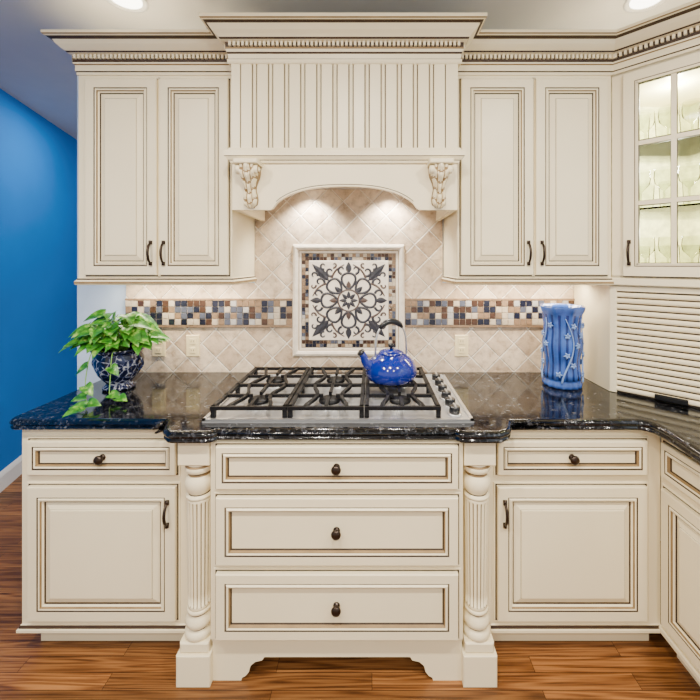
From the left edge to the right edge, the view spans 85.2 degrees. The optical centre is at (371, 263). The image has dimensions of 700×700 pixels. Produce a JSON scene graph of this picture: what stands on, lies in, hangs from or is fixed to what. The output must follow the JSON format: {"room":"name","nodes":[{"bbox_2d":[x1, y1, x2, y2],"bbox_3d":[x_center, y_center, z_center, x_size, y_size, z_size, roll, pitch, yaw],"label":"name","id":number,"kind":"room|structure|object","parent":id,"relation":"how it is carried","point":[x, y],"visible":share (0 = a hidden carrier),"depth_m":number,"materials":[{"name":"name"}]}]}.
{"room":"kitchen","nodes":[
{"label":"kitchen","id":0,"kind":"room"},
{"bbox_2d":[0,88,76,471],"bbox_3d":[-2.648,0.167,2.901,0.149,2.660,4.836,0,0,-16],"label":"wall","id":1,"kind":"structure","parent":0,"point":[38,159],"depth_m":2.88,"materials":[{"name":"blue paint"}]},
{"bbox_2d":[0,455,21,492],"bbox_3d":[-2.548,1.435,2.852,0.016,0.124,4.688,0,0,-16],"label":"baseboard","id":2,"kind":"structure","parent":1,"relation":"attached to","point":[13,470],"depth_m":2.60,"materials":[{"name":"white wood"}]},
{"bbox_2d":[0,0,693,139],"bbox_3d":[-1.575,-1.213,1.100,6.850,0.100,8.200,0,0,0],"label":"ceiling","id":3,"kind":"structure","parent":0,"point":[37,72],"depth_m":1.78,"materials":[{"name":"paint"}]},
{"bbox_2d":[106,0,148,12],"bbox_3d":[-1.080,-1.159,1.665,0.176,0.007,0.176,0,0,0],"label":"recessed light","id":4,"kind":"object","parent":3,"relation":"in","point":[133,6],"visible":1,"depth_m":1.70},
{"bbox_2d":[623,0,665,12],"bbox_3d":[1.205,-1.159,1.665,0.176,0.007,0.176,0,0,0],"label":"recessed light","id":5,"kind":"object","parent":3,"relation":"in","point":[630,6],"visible":1,"depth_m":1.70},
{"bbox_2d":[0,474,699,699],"bbox_3d":[-1.575,1.547,1.100,6.850,0.100,8.200,0,0,0],"label":"floor","id":6,"kind":"structure","parent":0,"point":[31,668],"depth_m":1.39,"materials":[{"name":"brown wood"}]},
{"bbox_2d":[16,430,185,640],"bbox_3d":[-1.020,1.060,1.722,0.653,0.875,0.645,0,0,0],"label":"base cabinet","id":7,"kind":"object","parent":6,"relation":"on","point":[104,511],"visible":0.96,"depth_m":1.43,"materials":[{"name":"beige paint"}]},
{"bbox_2d":[176,440,496,686],"bbox_3d":[-0.125,1.060,1.676,1.136,0.875,0.736,0,0,0],"label":"base cabinet","id":8,"kind":"object","parent":6,"relation":"on","point":[295,548],"visible":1,"depth_m":1.34,"materials":[{"name":"beige paint"}]},
{"bbox_2d":[9,372,699,462],"bbox_3d":[0.170,0.602,1.282,3.096,0.038,1.524,0,0,0],"label":"countertop","id":9,"kind":"structure","parent":8,"relation":"on","point":[174,404],"depth_m":1.47,"materials":[{"name":"black stone"}]},
{"bbox_2d":[59,309,170,416],"bbox_3d":[-1.161,0.397,1.732,0.415,0.373,0.519,0,0,-42],"label":"pothos","id":10,"kind":"object","parent":9,"relation":"on","point":[118,356],"visible":1,"depth_m":1.70,"materials":[{"name":"green plant"}]},
{"bbox_2d":[202,367,473,422],"bbox_3d":[-0.125,0.556,1.679,0.996,0.054,0.573,0,0,0],"label":"gas cooktop","id":11,"kind":"object","parent":9,"relation":"in","point":[307,397],"visible":0.91,"depth_m":1.54,"materials":[{"name":"metal"}]},
{"bbox_2d":[357,319,416,385],"bbox_3d":[0.086,0.390,1.741,0.234,0.278,0.243,0,0,26],"label":"tea kettle","id":12,"kind":"object","parent":11,"relation":"on","point":[391,366],"visible":1,"depth_m":1.68,"materials":[{"name":"blue ceramic"}]},
{"bbox_2d":[540,303,585,389],"bbox_3d":[0.915,0.391,1.830,0.193,0.384,0.193,0,0,22],"label":"ceramic vase","id":13,"kind":"object","parent":9,"relation":"on","point":[562,347],"visible":1,"depth_m":1.76,"materials":[{"name":"ceramic"}]},
{"bbox_2d":[574,285,699,407],"bbox_3d":[1.401,0.339,1.734,0.628,0.484,0.620,0,0,0],"label":"appliance garage","id":14,"kind":"object","parent":9,"relation":"on","point":[644,341],"visible":0.95,"depth_m":1.65,"materials":[{"name":"beige paint"}]},
{"bbox_2d":[491,430,660,640],"bbox_3d":[0.765,1.060,1.722,0.670,0.875,0.645,0,0,0],"label":"base cabinet","id":15,"kind":"object","parent":6,"relation":"on","point":[575,514],"visible":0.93,"depth_m":1.43,"materials":[{"name":"beige paint"}]},
{"bbox_2d":[659,438,699,685],"bbox_3d":[1.383,1.060,0.973,0.663,0.875,0.950,0,0,0],"label":"base cabinet","id":16,"kind":"object","parent":6,"relation":"on","point":[680,473],"visible":0.97,"depth_m":1.34,"materials":[{"name":"beige paint"}]},
{"bbox_2d":[77,76,660,540],"bbox_3d":[0.128,0.167,2.128,3.445,2.660,0.144,0,0,0],"label":"wall","id":17,"kind":"structure","parent":0,"point":[90,298],"depth_m":2.06,"materials":[{"name":"paint"}]},
{"bbox_2d":[41,29,256,284],"bbox_3d":[-1.020,-0.455,1.841,0.800,1.100,0.427,0,0,0],"label":"upper cabinet","id":18,"kind":"object","parent":17,"relation":"attached to","point":[155,175],"visible":0.96,"depth_m":1.70,"materials":[{"name":"beige paint"}]},
{"bbox_2d":[199,13,486,220],"bbox_3d":[-0.116,-0.619,1.786,1.156,0.776,0.527,0,0,0],"label":"range hood","id":19,"kind":"object","parent":17,"relation":"attached to","point":[319,100],"visible":1,"depth_m":1.61,"materials":[{"name":"beige paint"}]},
{"bbox_2d":[126,189,573,371],"bbox_3d":[-0.119,0.054,2.050,2.410,1.058,0.010,0,0,0],"label":"tile backsplash","id":20,"kind":"structure","parent":17,"relation":"attached to","point":[314,216],"depth_m":2.04,"materials":[{"name":"tile"}]},
{"bbox_2d":[152,342,165,356],"bbox_3d":[-1.145,0.439,2.039,0.072,0.116,0.011,0,0,0],"label":"wall outlet","id":21,"kind":"object","parent":20,"relation":"attached to","point":[158,350],"visible":0.64,"depth_m":2.04,"materials":[{"name":"plastic"}]},
{"bbox_2d":[186,335,199,356],"bbox_3d":[-0.962,0.439,2.039,0.072,0.116,0.011,0,0,0],"label":"wall outlet","id":22,"kind":"object","parent":20,"relation":"attached to","point":[192,341],"visible":1,"depth_m":2.04,"materials":[{"name":"plastic"}]},
{"bbox_2d":[293,244,404,355],"bbox_3d":[-0.125,0.195,2.033,0.600,0.600,0.024,0,0,0],"label":"tile medallion","id":23,"kind":"object","parent":20,"relation":"attached to","point":[343,293],"visible":0.96,"depth_m":2.03,"materials":[{"name":"tile"}]},
{"bbox_2d":[125,298,574,326],"bbox_3d":[-0.119,0.262,2.041,2.410,0.154,0.009,0,0,0],"label":"mosaic tile border","id":24,"kind":"structure","parent":20,"relation":"attached to","point":[166,312],"depth_m":2.04,"materials":[{"name":"tile"}]},
{"bbox_2d":[455,335,467,356],"bbox_3d":[0.481,0.439,2.039,0.072,0.116,0.011,0,0,0],"label":"wall outlet","id":25,"kind":"object","parent":20,"relation":"attached to","point":[461,341],"visible":1,"depth_m":2.04,"materials":[{"name":"plastic"}]},
{"bbox_2d":[442,29,616,284],"bbox_3d":[0.734,-0.455,1.841,0.720,1.100,0.426,0,0,0],"label":"upper cabinet","id":26,"kind":"object","parent":17,"relation":"attached to","point":[534,172],"visible":0.95,"depth_m":1.70,"materials":[{"name":"beige paint"}]},
{"bbox_2d":[611,0,699,287],"bbox_3d":[1.384,-0.455,1.684,0.671,1.100,0.740,0,0,0],"label":"upper cabinet","id":27,"kind":"object","parent":17,"relation":"attached to","point":[656,64],"visible":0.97,"depth_m":1.67,"materials":[{"name":"beige paint"}]},
{"bbox_2d":[640,237,659,262],"label":"glasses","id":28,"kind":"object","parent":27,"relation":"in","point":[654,237],"depth_m":1.77,"materials":[{"name":"clear glass"}]},
{"bbox_2d":[641,110,666,138],"label":"glasses","id":29,"kind":"object","parent":27,"relation":"in","point":[658,110],"depth_m":1.72,"materials":[{"name":"clear glass"}]},
{"bbox_2d":[647,169,661,205],"label":"glasses","id":30,"kind":"object","parent":27,"relation":"in","point":[654,169],"depth_m":1.72,"materials":[{"name":"clear glass"}]},
{"bbox_2d":[678,236,683,262],"label":"glasses","id":31,"kind":"object","parent":27,"relation":"in","point":[682,236],"depth_m":1.64,"materials":[{"name":"clear glass"}]},
{"bbox_2d":[678,104,689,131],"label":"glasses","id":32,"kind":"object","parent":27,"relation":"in","point":[682,104],"depth_m":1.64,"materials":[{"name":"clear glass"}]},
{"bbox_2d":[678,164,699,203],"label":"glasses","id":33,"kind":"object","parent":27,"relation":"in","point":[699,164],"depth_m":1.63,"materials":[{"name":"clear glass"}]},
{"bbox_2d":[694,103,699,128],"label":"glasses","id":34,"kind":"object","parent":27,"relation":"in","point":[699,103],"depth_m":1.60,"materials":[{"name":"clear glass"}]}
]}

